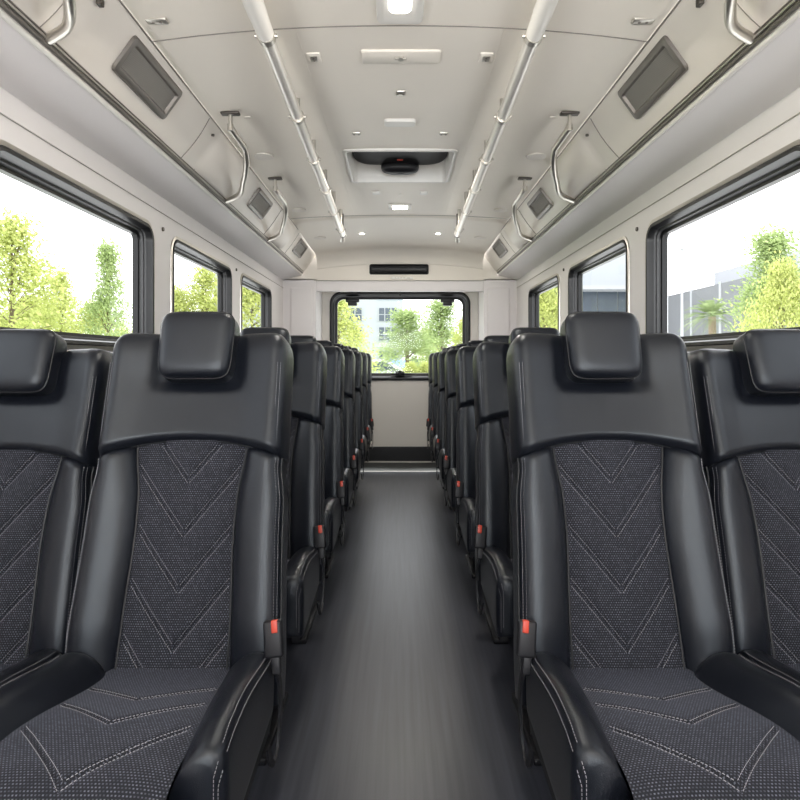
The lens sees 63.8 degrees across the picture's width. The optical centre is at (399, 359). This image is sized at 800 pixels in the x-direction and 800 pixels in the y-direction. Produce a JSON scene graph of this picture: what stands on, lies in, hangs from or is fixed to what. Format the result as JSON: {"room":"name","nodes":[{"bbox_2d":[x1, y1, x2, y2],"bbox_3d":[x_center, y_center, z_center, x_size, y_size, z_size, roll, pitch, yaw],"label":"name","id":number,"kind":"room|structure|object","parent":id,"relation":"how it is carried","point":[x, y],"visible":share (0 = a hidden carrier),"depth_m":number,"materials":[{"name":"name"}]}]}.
{"room":"vehicle interior","nodes":[
{"label":"vehicle interior","id":0,"kind":"room"},
{"bbox_2d":[0,87,282,352],"bbox_3d":[-1.200,0.170,2.310,0.001,2.000,8.620,0,0,0],"label":"wall","id":1,"kind":"structure","parent":0,"point":[12,107],"depth_m":2.93,"materials":[{"name":"plastic"}]},
{"bbox_2d":[0,139,154,350],"bbox_3d":[-1.239,-0.351,2.490,0.102,0.626,1.284,0,0,0],"label":"window","id":2,"kind":"structure","parent":1,"relation":"in","point":[15,163],"depth_m":2.62,"materials":[{"name":"rubber"}]},
{"bbox_2d":[0,112,282,287],"bbox_3d":[-1.196,-0.739,2.300,0.006,0.002,8.600,0,0,0],"label":"trim","id":3,"kind":"structure","parent":1,"relation":"attached to","point":[0,112],"depth_m":2.63,"materials":[{"name":"grey"}]},
{"bbox_2d":[170,236,231,314],"bbox_3d":[-1.239,-0.351,3.965,0.102,0.626,1.214,0,0,0],"label":"window","id":4,"kind":"structure","parent":1,"relation":"in","point":[180,247],"depth_m":4.08,"materials":[{"name":"rubber"}]},
{"bbox_2d":[240,273,271,331],"bbox_3d":[-1.239,-0.351,5.400,0.102,0.626,1.164,0,0,0],"label":"window","id":5,"kind":"structure","parent":1,"relation":"in","point":[246,281],"depth_m":5.80,"materials":[{"name":"metal"}]},
{"bbox_2d":[121,0,678,268],"bbox_3d":[0.000,-1.040,2.310,1.700,0.221,8.620,0,0,0],"label":"ceiling","id":6,"kind":"structure","parent":0,"point":[231,71],"depth_m":2.72,"materials":[{"name":"plastic"}]},
{"bbox_2d":[45,0,75,44],"bbox_3d":[-0.831,-0.995,1.493,0.131,0.223,0.698,0,0,-17],"label":"handle","id":7,"kind":"object","parent":6,"relation":"attached to","point":[67,25],"visible":1,"depth_m":1.73,"materials":[{"name":"metal"}]},
{"bbox_2d":[145,17,168,24],"bbox_3d":[-0.790,-1.100,2.090,0.070,0.009,0.035,0,0,0],"label":"plate","id":8,"kind":"object","parent":6,"relation":"attached to","point":[159,20],"visible":1,"depth_m":2.08,"materials":[{"name":"metal"}]},
{"bbox_2d":[0,0,315,279],"bbox_3d":[-1.021,-0.956,2.300,0.359,0.271,8.600,0,0,0],"label":"compartment","id":9,"kind":"object","parent":6,"relation":"attached to","point":[72,82],"visible":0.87,"depth_m":2.42,"materials":[{"name":"grey"}]},
{"bbox_2d":[96,0,103,7],"bbox_3d":[-0.874,-1.043,1.873,0.016,0.024,0.025,0,0,0],"label":"clip","id":10,"kind":"object","parent":9,"relation":"attached to","point":[100,3],"visible":1,"depth_m":1.87,"materials":[{"name":"metal"}]},
{"bbox_2d":[112,35,181,118],"bbox_3d":[-0.902,-1.007,2.325,0.088,0.117,0.454,0,0,0],"label":"air vent","id":11,"kind":"object","parent":9,"relation":"attached to","point":[135,65],"visible":1,"depth_m":2.29,"materials":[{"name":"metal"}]},
{"bbox_2d":[122,48,174,110],"bbox_3d":[-0.904,-1.008,2.325,0.047,0.065,0.396,0,0,0],"label":"vent grille","id":12,"kind":"object","parent":11,"relation":"attached to","point":[137,66],"depth_m":2.31,"materials":[{"name":"plastic"}]},
{"bbox_2d":[247,188,272,219],"bbox_3d":[-0.902,-1.007,4.160,0.088,0.117,0.404,0,0,0],"label":"air vent","id":13,"kind":"object","parent":9,"relation":"attached to","point":[260,204],"visible":1,"depth_m":4.14,"materials":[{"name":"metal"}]},
{"bbox_2d":[252,194,268,214],"bbox_3d":[-0.904,-1.008,4.160,0.047,0.065,0.346,0,0,0],"label":"vent grille","id":14,"kind":"object","parent":13,"relation":"attached to","point":[260,204],"depth_m":4.16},
{"bbox_2d":[292,239,307,257],"bbox_3d":[-0.902,-1.007,5.820,0.088,0.117,0.404,0,0,0],"label":"air vent","id":15,"kind":"object","parent":9,"relation":"attached to","point":[301,247],"visible":1,"depth_m":5.80,"materials":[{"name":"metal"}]},
{"bbox_2d":[295,242,304,254],"bbox_3d":[-0.904,-1.008,5.820,0.047,0.065,0.346,0,0,0],"label":"vent grille","id":16,"kind":"object","parent":15,"relation":"attached to","point":[300,246],"depth_m":5.80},
{"bbox_2d":[220,111,249,203],"bbox_3d":[-0.830,-0.995,3.251,0.133,0.223,0.828,0,0,-14],"label":"handle","id":17,"kind":"object","parent":6,"relation":"attached to","point":[230,127],"visible":1,"depth_m":3.11,"materials":[{"name":"metal"}]},
{"bbox_2d":[254,153,273,159],"bbox_3d":[-0.745,-1.107,3.500,0.116,0.008,0.116,0,0,0],"label":"ceiling disc","id":18,"kind":"object","parent":6,"relation":"attached to","point":[260,156],"visible":1,"depth_m":3.48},
{"bbox_2d":[268,177,287,241],"bbox_3d":[-0.830,-0.995,4.350,0.134,0.223,0.962,0,0,-12],"label":"handle","id":19,"kind":"object","parent":6,"relation":"attached to","point":[276,191],"visible":1,"depth_m":4.21,"materials":[{"name":"metal"}]},
{"bbox_2d":[242,0,345,242],"bbox_3d":[-0.447,-1.049,2.853,0.076,0.242,4.509,0,0,0],"label":"rail","id":20,"kind":"object","parent":6,"relation":"attached to","point":[256,10],"visible":1,"depth_m":2.57,"materials":[{"name":"metal"}]},
{"bbox_2d":[292,208,305,211],"bbox_3d":[-0.750,-1.106,4.750,0.116,0.008,0.116,0,0,0],"label":"ceiling disc","id":21,"kind":"object","parent":6,"relation":"attached to","point":[295,209],"visible":1,"depth_m":4.74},
{"bbox_2d":[306,52,321,63],"bbox_3d":[-0.325,-1.139,2.430,0.052,0.011,0.080,0,0,0],"label":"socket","id":22,"kind":"object","parent":6,"relation":"attached to","point":[313,57],"visible":1,"depth_m":2.42,"materials":[{"name":"plastic"}]},
{"bbox_2d":[295,29,353,212],"bbox_3d":[-0.360,-1.141,3.650,0.002,0.002,2.860,0,0,0],"label":"trim","id":23,"kind":"structure","parent":6,"relation":"attached to","point":[295,29],"depth_m":2.88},
{"bbox_2d":[372,191,379,194],"bbox_3d":[-0.163,-1.143,4.400,0.055,0.013,0.050,0,0,0],"label":"ceiling light","id":24,"kind":"object","parent":6,"relation":"attached to","point":[373,192],"visible":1,"depth_m":4.38,"materials":[{"name":"white plastic"}]},
{"bbox_2d":[342,148,457,182],"bbox_3d":[0.000,-1.242,3.810,0.634,0.216,0.640,0,0,0],"label":"roof hatch","id":25,"kind":"object","parent":6,"relation":"attached to","point":[369,165],"visible":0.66,"depth_m":3.94,"materials":[{"name":"white plastic"}]},
{"bbox_2d":[376,0,423,23],"bbox_3d":[0.000,-1.139,2.070,0.156,0.021,0.220,0,0,0],"label":"recessed light","id":26,"kind":"object","parent":6,"relation":"in","point":[388,11],"visible":1,"depth_m":2.09,"materials":[{"name":"white plastic"}]},
{"bbox_2d":[153,25,646,41],"bbox_3d":[0.000,-1.122,2.210,1.700,0.059,0.004,0,0,0],"label":"trim","id":27,"kind":"structure","parent":6,"relation":"attached to","point":[357,25],"depth_m":2.21,"materials":[{"name":"grey"}]},
{"bbox_2d":[384,119,415,126],"bbox_3d":[0.000,-1.143,3.100,0.152,0.015,0.075,0,0,0],"label":"recessed light","id":28,"kind":"object","parent":6,"relation":"in","point":[387,122],"visible":1,"depth_m":3.08,"materials":[{"name":"white plastic"}]},
{"bbox_2d":[290,215,509,218],"bbox_3d":[0.000,-1.122,5.040,1.702,0.062,0.128,0,0,0],"label":"trim","id":29,"kind":"structure","parent":6,"relation":"attached to","point":[349,215],"depth_m":5.08,"materials":[{"name":"grey"}]},
{"bbox_2d":[388,204,411,208],"bbox_3d":[0.000,-1.143,4.800,0.170,0.017,0.140,0,0,0],"label":"recessed light","id":30,"kind":"object","parent":6,"relation":"in","point":[391,206],"visible":1,"depth_m":4.76,"materials":[{"name":"white plastic"}]},
{"bbox_2d":[360,49,440,63],"bbox_3d":[0.003,-1.143,2.430,0.300,0.017,0.100,0,0,0],"label":"access panel","id":31,"kind":"object","parent":6,"relation":"attached to","point":[374,56],"visible":1,"depth_m":2.42,"materials":[{"name":"plastic"}]},
{"bbox_2d":[396,91,405,96],"bbox_3d":[0.003,-1.147,2.770,0.042,0.009,0.050,0,0,0],"label":"ceiling sensor","id":32,"kind":"object","parent":6,"relation":"attached to","point":[398,93],"visible":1,"depth_m":2.76,"materials":[{"name":"plastic"}]},
{"bbox_2d":[420,191,427,194],"bbox_3d":[0.163,-1.143,4.400,0.055,0.013,0.050,0,0,0],"label":"ceiling light","id":33,"kind":"object","parent":6,"relation":"attached to","point":[421,192],"visible":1,"depth_m":4.38,"materials":[{"name":"white plastic"}]},
{"bbox_2d":[446,29,504,212],"bbox_3d":[0.360,-1.141,3.650,0.002,0.002,2.860,0,0,0],"label":"trim","id":34,"kind":"structure","parent":6,"relation":"attached to","point":[504,29],"depth_m":2.88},
{"bbox_2d":[478,52,493,63],"bbox_3d":[0.325,-1.139,2.430,0.052,0.011,0.080,0,0,0],"label":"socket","id":35,"kind":"object","parent":6,"relation":"attached to","point":[485,57],"visible":1,"depth_m":2.42,"materials":[{"name":"plastic"}]},
{"bbox_2d":[454,0,557,242],"bbox_3d":[0.447,-1.049,2.853,0.076,0.242,4.509,0,0,0],"label":"rail","id":36,"kind":"object","parent":6,"relation":"attached to","point":[543,10],"visible":1,"depth_m":2.57,"materials":[{"name":"metal"}]},
{"bbox_2d":[512,177,531,241],"bbox_3d":[0.830,-0.995,4.350,0.134,0.223,0.962,0,0,12],"label":"handle","id":37,"kind":"object","parent":6,"relation":"attached to","point":[523,191],"visible":1,"depth_m":4.20,"materials":[{"name":"metal"}]},
{"bbox_2d":[526,153,545,159],"bbox_3d":[0.745,-1.107,3.500,0.116,0.008,0.116,0,0,0],"label":"ceiling disc","id":38,"kind":"object","parent":6,"relation":"attached to","point":[533,156],"visible":1,"depth_m":3.48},
{"bbox_2d":[550,111,579,203],"bbox_3d":[0.830,-0.995,3.251,0.133,0.223,0.828,0,0,14],"label":"handle","id":39,"kind":"object","parent":6,"relation":"attached to","point":[569,127],"visible":1,"depth_m":3.11,"materials":[{"name":"metal"}]},
{"bbox_2d":[484,0,799,279],"bbox_3d":[1.021,-0.956,2.300,0.359,0.271,8.600,0,0,0],"label":"compartment","id":40,"kind":"object","parent":6,"relation":"attached to","point":[727,82],"visible":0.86,"depth_m":2.42,"materials":[{"name":"grey"}]},
{"bbox_2d":[492,239,507,257],"bbox_3d":[0.902,-1.007,5.820,0.088,0.117,0.404,0,0,0],"label":"air vent","id":41,"kind":"object","parent":40,"relation":"attached to","point":[498,247],"visible":1,"depth_m":5.80,"materials":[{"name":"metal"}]},
{"bbox_2d":[495,242,504,254],"bbox_3d":[0.904,-1.008,5.820,0.047,0.065,0.346,0,0,0],"label":"vent grille","id":42,"kind":"object","parent":41,"relation":"attached to","point":[499,246],"depth_m":5.80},
{"bbox_2d":[527,188,552,219],"bbox_3d":[0.902,-1.007,4.160,0.088,0.117,0.404,0,0,0],"label":"air vent","id":43,"kind":"object","parent":40,"relation":"attached to","point":[539,204],"visible":1,"depth_m":4.14,"materials":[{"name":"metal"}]},
{"bbox_2d":[531,194,547,214],"bbox_3d":[0.904,-1.008,4.160,0.047,0.065,0.346,0,0,0],"label":"vent grille","id":44,"kind":"object","parent":43,"relation":"attached to","point":[539,204],"depth_m":4.16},
{"bbox_2d":[618,35,687,118],"bbox_3d":[0.902,-1.007,2.325,0.088,0.117,0.454,0,0,0],"label":"air vent","id":45,"kind":"object","parent":40,"relation":"attached to","point":[664,65],"visible":1,"depth_m":2.29,"materials":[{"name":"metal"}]},
{"bbox_2d":[625,48,677,110],"bbox_3d":[0.904,-1.008,2.325,0.047,0.065,0.396,0,0,0],"label":"vent grille","id":46,"kind":"object","parent":45,"relation":"attached to","point":[661,66],"depth_m":2.31,"materials":[{"name":"plastic"}]},
{"bbox_2d":[696,0,703,7],"bbox_3d":[0.874,-1.043,1.873,0.016,0.024,0.025,0,0,0],"label":"clip","id":47,"kind":"object","parent":40,"relation":"attached to","point":[699,3],"visible":1,"depth_m":1.87,"materials":[{"name":"metal"}]},
{"bbox_2d":[631,17,654,24],"bbox_3d":[0.790,-1.100,2.090,0.070,0.009,0.035,0,0,0],"label":"plate","id":48,"kind":"object","parent":6,"relation":"attached to","point":[637,20],"visible":1,"depth_m":2.08,"materials":[{"name":"metal"}]},
{"bbox_2d":[724,0,754,44],"bbox_3d":[0.831,-0.995,1.493,0.131,0.223,0.698,0,0,17],"label":"handle","id":49,"kind":"object","parent":6,"relation":"attached to","point":[732,25],"visible":1,"depth_m":1.73,"materials":[{"name":"metal"}]},
{"bbox_2d":[247,472,552,799],"bbox_3d":[0.000,1.145,2.220,2.500,0.050,8.440,0,0,0],"label":"floor","id":50,"kind":"structure","parent":0,"point":[400,689],"depth_m":2.28,"materials":[{"name":"plastic"}]},
{"bbox_2d":[0,329,111,687],"bbox_3d":[-0.954,0.521,1.337,0.466,1.199,0.801,0,0,0],"label":"seat","id":51,"kind":"object","parent":50,"relation":"on","point":[52,397],"visible":0.8,"depth_m":1.53,"materials":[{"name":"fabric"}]},
{"bbox_2d":[0,311,293,799],"bbox_3d":[-0.480,0.501,1.286,0.483,1.238,0.801,0,0,0],"label":"seat","id":52,"kind":"object","parent":50,"relation":"on","point":[167,683],"visible":1,"depth_m":1.40,"materials":[{"name":"black leather"}]},
{"bbox_2d":[240,327,326,765],"bbox_3d":[-0.480,0.501,2.046,0.483,1.238,0.801,0,0,0],"label":"seat","id":53,"kind":"object","parent":50,"relation":"on","point":[305,473],"visible":0.19,"depth_m":2.18,"materials":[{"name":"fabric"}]},
{"bbox_2d":[290,335,345,643],"bbox_3d":[-0.480,0.501,2.807,0.483,1.238,0.801,0,0,0],"label":"seat","id":54,"kind":"object","parent":50,"relation":"on","point":[333,434],"visible":0.12,"depth_m":2.94,"materials":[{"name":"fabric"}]},
{"bbox_2d":[317,340,356,578],"bbox_3d":[-0.480,0.501,3.567,0.483,1.238,0.801,0,0,0],"label":"seat","id":55,"kind":"object","parent":50,"relation":"on","point":[348,416],"visible":0.19,"depth_m":3.70,"materials":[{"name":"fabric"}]},
{"bbox_2d":[333,343,364,537],"bbox_3d":[-0.480,0.501,4.327,0.483,1.238,0.801,0,0,0],"label":"seat","id":56,"kind":"object","parent":50,"relation":"on","point":[359,441],"visible":0.1,"depth_m":4.46,"materials":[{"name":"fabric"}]},
{"bbox_2d":[344,346,369,509],"bbox_3d":[-0.480,0.501,5.087,0.483,1.238,0.801,0,0,0],"label":"seat","id":57,"kind":"object","parent":50,"relation":"on","point":[366,431],"visible":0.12,"depth_m":5.23,"materials":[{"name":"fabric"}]},
{"bbox_2d":[352,348,373,488],"bbox_3d":[-0.480,0.501,5.846,0.483,1.238,0.801,0,0,0],"label":"seat","id":58,"kind":"object","parent":50,"relation":"on","point":[369,394],"visible":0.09,"depth_m":6.00,"materials":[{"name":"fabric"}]},
{"bbox_2d":[360,471,439,471],"bbox_3d":[0.000,1.143,6.457,1.900,0.054,0.035,0,0,0],"label":"trim","id":59,"kind":"structure","parent":50,"relation":"attached to","point":[360,471],"depth_m":6.44,"materials":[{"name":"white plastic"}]},
{"bbox_2d":[426,348,447,488],"bbox_3d":[0.480,0.501,5.846,0.483,1.238,0.801,0,0,0],"label":"seat","id":60,"kind":"object","parent":50,"relation":"on","point":[430,394],"visible":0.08,"depth_m":5.99,"materials":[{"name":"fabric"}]},
{"bbox_2d":[430,346,455,509],"bbox_3d":[0.480,0.501,5.087,0.483,1.238,0.801,0,0,0],"label":"seat","id":61,"kind":"object","parent":50,"relation":"on","point":[433,431],"visible":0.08,"depth_m":5.23,"materials":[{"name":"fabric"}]},
{"bbox_2d":[435,343,466,537],"bbox_3d":[0.480,0.501,4.327,0.483,1.238,0.801,0,0,0],"label":"seat","id":62,"kind":"object","parent":50,"relation":"on","point":[440,441],"visible":0.09,"depth_m":4.46,"materials":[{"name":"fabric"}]},
{"bbox_2d":[443,340,482,578],"bbox_3d":[0.480,0.501,3.567,0.483,1.238,0.801,0,0,0],"label":"seat","id":63,"kind":"object","parent":50,"relation":"on","point":[451,416],"visible":0.12,"depth_m":3.70,"materials":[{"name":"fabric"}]},
{"bbox_2d":[454,335,509,643],"bbox_3d":[0.480,0.501,2.807,0.483,1.238,0.801,0,0,0],"label":"seat","id":64,"kind":"object","parent":50,"relation":"on","point":[466,434],"visible":0.12,"depth_m":2.94,"materials":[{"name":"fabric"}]},
{"bbox_2d":[473,327,559,765],"bbox_3d":[0.480,0.501,2.046,0.483,1.238,0.801,0,0,0],"label":"seat","id":65,"kind":"object","parent":50,"relation":"on","point":[494,473],"visible":0.26,"depth_m":2.18,"materials":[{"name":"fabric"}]},
{"bbox_2d":[506,311,799,799],"bbox_3d":[0.480,0.501,1.286,0.483,1.238,0.801,0,0,0],"label":"seat","id":66,"kind":"object","parent":50,"relation":"on","point":[632,683],"visible":1,"depth_m":1.40,"materials":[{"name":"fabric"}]},
{"bbox_2d":[688,329,799,687],"bbox_3d":[0.954,0.521,1.337,0.466,1.199,0.801,0,0,0],"label":"seat","id":67,"kind":"object","parent":50,"relation":"on","point":[747,397],"visible":0.8,"depth_m":1.53,"materials":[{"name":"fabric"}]},
{"bbox_2d":[322,292,477,445],"bbox_3d":[0.000,0.150,7.100,1.724,1.940,0.001,0,0,0],"label":"wall","id":68,"kind":"structure","parent":0,"point":[399,408],"depth_m":7.10,"materials":[{"name":"plastic"}]},
{"bbox_2d":[330,292,469,380],"bbox_3d":[0.000,-0.264,7.122,1.554,0.981,0.135,0,0,0],"label":"window","id":69,"kind":"structure","parent":68,"relation":"in","point":[352,298],"depth_m":7.11,"materials":[{"name":"black rubber"}]},
{"bbox_2d":[365,446,434,460],"bbox_3d":[0.000,1.038,7.085,1.720,0.165,0.050,0,0,0],"label":"baseboard","id":70,"kind":"structure","parent":68,"relation":"attached to","point":[378,453],"depth_m":7.06,"materials":[{"name":"black rubber"}]},
{"bbox_2d":[285,256,514,279],"bbox_3d":[0.000,-1.010,6.875,2.440,0.380,0.550,0,0,0],"label":"wall","id":71,"kind":"structure","parent":0,"point":[358,272],"depth_m":6.60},
{"bbox_2d":[291,288,311,335],"bbox_3d":[-1.010,0.040,6.598,0.220,1.560,0.024,0,0,0],"label":"panel","id":72,"kind":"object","parent":71,"relation":"attached to","point":[301,298],"depth_m":6.59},
{"bbox_2d":[283,279,321,339],"bbox_3d":[-1.041,0.170,6.875,0.358,2.000,0.550,0,0,0],"label":"trim","id":73,"kind":"structure","parent":71,"relation":"attached to","point":[287,284],"depth_m":6.60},
{"bbox_2d":[369,264,428,274],"bbox_3d":[-0.010,-0.926,6.590,0.604,0.102,0.023,0,0,0],"label":"air vent","id":74,"kind":"object","parent":71,"relation":"attached to","point":[374,269],"visible":1,"depth_m":6.58,"materials":[{"name":"black plastic"}]},
{"bbox_2d":[316,281,483,291],"bbox_3d":[0.000,-0.761,6.645,1.724,0.107,0.070,0,0,0],"label":"trim","id":75,"kind":"structure","parent":71,"relation":"attached to","point":[321,286],"depth_m":6.61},
{"bbox_2d":[314,280,485,280],"bbox_3d":[0.000,-0.815,6.601,1.764,0.006,0.010,0,0,0],"label":"trim","id":76,"kind":"structure","parent":71,"relation":"attached to","point":[314,280],"depth_m":6.60,"materials":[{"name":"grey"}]},
{"bbox_2d":[391,277,412,278],"bbox_3d":[0.020,-0.842,6.593,0.230,0.028,0.014,0,0,0],"label":"strip","id":77,"kind":"object","parent":71,"relation":"attached to","point":[391,277],"visible":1,"depth_m":6.59,"materials":[{"name":"white plastic"}]},
{"bbox_2d":[478,279,516,339],"bbox_3d":[1.041,0.170,6.875,0.358,2.000,0.550,0,0,0],"label":"trim","id":78,"kind":"structure","parent":71,"relation":"attached to","point":[511,284],"depth_m":6.60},
{"bbox_2d":[488,288,508,335],"bbox_3d":[1.010,0.040,6.598,0.220,1.560,0.024,0,0,0],"label":"trim","id":79,"kind":"structure","parent":71,"relation":"attached to","point":[498,298],"depth_m":6.59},
{"bbox_2d":[360,463,439,470],"bbox_3d":[0.000,1.147,6.787,1.900,0.046,0.625,0,0,0],"label":"trim","id":80,"kind":"structure","parent":0,"point":[367,466],"depth_m":6.72,"materials":[{"name":"metal"}]},
{"bbox_2d":[364,461,435,462],"bbox_3d":[0.000,1.117,7.053,1.720,0.014,0.015,0,0,0],"label":"trim","id":81,"kind":"structure","parent":80,"relation":"on","point":[365,461],"depth_m":7.04,"materials":[{"name":"metal"}]},
{"bbox_2d":[517,87,799,352],"bbox_3d":[1.200,0.170,2.310,0.001,2.000,8.620,0,0,0],"label":"wall","id":82,"kind":"structure","parent":0,"point":[787,107],"depth_m":2.93,"materials":[{"name":"plastic"}]},
{"bbox_2d":[528,273,559,331],"bbox_3d":[1.239,-0.351,5.400,0.102,0.626,1.164,0,0,0],"label":"window","id":83,"kind":"structure","parent":82,"relation":"in","point":[553,281],"depth_m":5.80,"materials":[{"name":"metal"}]},
{"bbox_2d":[568,236,629,314],"bbox_3d":[1.239,-0.351,3.965,0.102,0.626,1.214,0,0,0],"label":"window","id":84,"kind":"structure","parent":82,"relation":"in","point":[619,247],"depth_m":4.08,"materials":[{"name":"rubber"}]},
{"bbox_2d":[517,112,799,287],"bbox_3d":[1.196,-0.739,2.300,0.006,0.002,8.600,0,0,0],"label":"trim","id":85,"kind":"structure","parent":82,"relation":"attached to","point":[799,112],"depth_m":2.63,"materials":[{"name":"grey"}]},
{"bbox_2d":[645,139,799,350],"bbox_3d":[1.239,-0.351,2.490,0.102,0.626,1.284,0,0,0],"label":"window","id":86,"kind":"structure","parent":82,"relation":"in","point":[784,163],"depth_m":2.62,"materials":[{"name":"rubber"}]},
{"label":"outside","id":87,"kind":"structure","parent":0,"visible":0},
{"bbox_3d":[0.000,1.420,50.000,180.000,0.100,180.000,0,0,0],"label":"ground","id":88,"kind":"structure","parent":87,"visible":0},
{"bbox_2d":[214,273,402,358],"bbox_3d":[-6.400,-4.130,50.960,13.200,11.000,12.080,0,0,0],"label":"office building","id":89,"kind":"structure","parent":88,"relation":"on","point":[377,310],"depth_m":45.00,"materials":[{"name":"white concrete"}]},
{"bbox_2d":[338,300,382,372],"bbox_3d":[-1.620,-0.353,17.040,2.469,3.449,2.359,0,0,-36],"label":"tree","id":90,"kind":"object","parent":88,"relation":"on","point":[344,324],"visible":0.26,"depth_m":16.81,"materials":[{"name":"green plant"}]},
{"bbox_2d":[372,359,401,372],"bbox_3d":[-1.135,0.660,23.999,4.270,1.420,1.800,0,0,-5],"label":"car","id":91,"kind":"object","parent":88,"relation":"on","point":[391,366],"visible":0.02,"depth_m":23.20,"materials":[{"name":"grey paint"}]},
{"bbox_2d":[391,359,419,367],"bbox_3d":[-0.049,0.660,28.985,1.800,1.420,4.270,0,0,16],"label":"car","id":92,"kind":"object","parent":88,"relation":"on","point":[398,360],"visible":0.02,"depth_m":28.13,"materials":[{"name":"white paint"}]},
{"bbox_2d":[367,305,452,372],"bbox_3d":[0.336,-0.242,21.025,3.153,3.226,3.527,0,0,-27],"label":"tree","id":93,"kind":"object","parent":88,"relation":"on","point":[406,327],"visible":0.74,"depth_m":20.76,"materials":[{"name":"green plant"}]},
{"bbox_2d":[401,359,423,372],"bbox_3d":[0.330,0.692,19.021,1.399,1.482,1.344,0,0,34],"label":"bush","id":94,"kind":"object","parent":88,"relation":"on","point":[410,367],"visible":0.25,"depth_m":18.90,"materials":[{"name":"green plant"}]},
{"bbox_2d":[413,361,427,372],"bbox_3d":[0.783,0.692,18.982,1.554,1.482,1.493,0,0,-18],"label":"bush","id":95,"kind":"object","parent":88,"relation":"on","point":[424,365],"visible":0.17,"depth_m":18.90,"materials":[{"name":"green plant"}]},
{"bbox_2d":[403,328,449,360],"bbox_3d":[1.525,-0.173,33.971,3.539,3.375,3.399,0,0,-36],"label":"tree","id":96,"kind":"object","parent":88,"relation":"on","point":[427,328],"visible":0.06,"depth_m":33.59,"materials":[{"name":"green plant"}]},
{"bbox_2d":[397,300,461,365],"bbox_3d":[1.638,-0.695,27.095,3.614,4.132,4.043,0,0,34],"label":"tree","id":97,"kind":"object","parent":88,"relation":"on","point":[440,313],"visible":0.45,"depth_m":26.76,"materials":[{"name":"green plant"}]},
{"bbox_2d":[448,317,461,345],"bbox_3d":[2.421,-0.228,23.997,1.792,3.198,1.712,0,0,34],"label":"tree","id":98,"kind":"object","parent":88,"relation":"on","point":[459,335],"visible":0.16,"depth_m":23.92,"materials":[{"name":"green plant"}]},
{"bbox_2d":[539,288,557,329],"bbox_3d":[5.819,-0.904,26.045,4.172,4.973,4.007,0,0,-24],"label":"tree","id":99,"kind":"object","parent":88,"relation":"on","point":[548,302],"visible":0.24,"depth_m":25.44,"materials":[{"name":"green plant"}]},
{"bbox_2d":[539,254,625,326],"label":"window","id":100,"kind":"structure","parent":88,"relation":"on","point":[604,286],"depth_m":50.00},
{"bbox_2d":[677,247,686,336],"bbox_3d":[9.649,-1.239,22.000,0.280,5.218,0.160,0,0,0],"label":"street lamp","id":101,"kind":"object","parent":88,"relation":"on","point":[678,248],"visible":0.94,"depth_m":21.97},
{"bbox_2d":[678,298,738,335],"bbox_3d":[13.545,-0.676,28.023,2.692,4.101,3.024,0,0,16],"label":"palm tree","id":102,"kind":"object","parent":88,"relation":"on","point":[709,306],"visible":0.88,"depth_m":27.85,"materials":[{"name":"green plant"}]},
{"bbox_2d":[668,249,799,336],"bbox_3d":[26.975,-2.430,31.500,14.050,7.600,33.000,0,0,0],"label":"warehouse","id":103,"kind":"structure","parent":88,"relation":"on","point":[723,279],"depth_m":42.74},
{"bbox_2d":[714,222,799,331],"bbox_3d":[9.777,-1.180,16.906,3.525,5.104,3.151,0,0,18],"label":"tree","id":104,"kind":"object","parent":88,"relation":"on","point":[766,242],"visible":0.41,"depth_m":16.89,"materials":[{"name":"green plant"}]},
{"bbox_2d":[728,249,799,331],"bbox_3d":[8.889,-0.533,15.034,2.706,4.163,2.600,0,0,-13],"label":"tree","id":105,"kind":"object","parent":88,"relation":"on","point":[784,284],"visible":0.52,"depth_m":14.80,"materials":[{"name":"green plant"}]},
{"bbox_3d":[-24.000,1.345,25.000,34.000,0.050,60.000,0,0,0],"label":"lawn","id":106,"kind":"structure","parent":88,"relation":"on","visible":0},
{"bbox_2d":[0,290,80,332],"bbox_3d":[-19.637,-1.089,34.084,7.332,5.378,7.042,0,0,-20],"label":"tree","id":107,"kind":"object","parent":106,"relation":"on","point":[26,301],"visible":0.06,"depth_m":33.46,"materials":[{"name":"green plant"}]},
{"bbox_2d":[0,199,86,332],"bbox_3d":[-10.198,-1.417,17.035,3.820,5.579,3.650,0,0,-1],"label":"tree","id":108,"kind":"object","parent":106,"relation":"on","point":[12,236],"visible":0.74,"depth_m":16.87,"materials":[{"name":"green plant"}]},
{"bbox_2d":[26,260,85,333],"bbox_3d":[-11.070,-0.939,20.981,2.061,4.620,2.157,0,0,-32],"label":"tree","id":109,"kind":"object","parent":106,"relation":"on","point":[63,279],"visible":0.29,"depth_m":20.88,"materials":[{"name":"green plant"}]},
{"bbox_2d":[56,299,131,336],"bbox_3d":[-17.050,-1.008,35.904,6.545,5.202,6.287,0,0,6],"label":"tree","id":110,"kind":"object","parent":106,"relation":"on","point":[85,313],"visible":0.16,"depth_m":35.48,"materials":[{"name":"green plant"}]},
{"bbox_2d":[76,235,131,336],"bbox_3d":[-8.581,-1.214,18.949,1.995,5.170,2.232,0,0,33],"label":"tree","id":111,"kind":"object","parent":106,"relation":"on","point":[105,255],"visible":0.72,"depth_m":18.86,"materials":[{"name":"green plant"}]},
{"bbox_2d":[129,284,204,332],"bbox_3d":[-9.451,-0.917,27.044,4.196,5.003,4.031,0,0,-25],"label":"tree","id":112,"kind":"object","parent":106,"relation":"on","point":[179,303],"visible":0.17,"depth_m":26.75,"materials":[{"name":"green plant"}]},
{"bbox_2d":[176,264,249,327],"bbox_3d":[-8.162,-1.477,27.069,3.728,5.697,3.902,0,0,16],"label":"tree","id":113,"kind":"object","parent":106,"relation":"on","point":[206,278],"visible":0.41,"depth_m":26.64,"materials":[{"name":"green plant"}]},
{"bbox_2d":[213,286,260,329],"bbox_3d":[-6.958,-1.695,29.920,6.077,6.704,6.327,0,0,-36],"label":"tree","id":114,"kind":"object","parent":106,"relation":"on","point":[248,296],"visible":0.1,"depth_m":28.83,"materials":[{"name":"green plant"}]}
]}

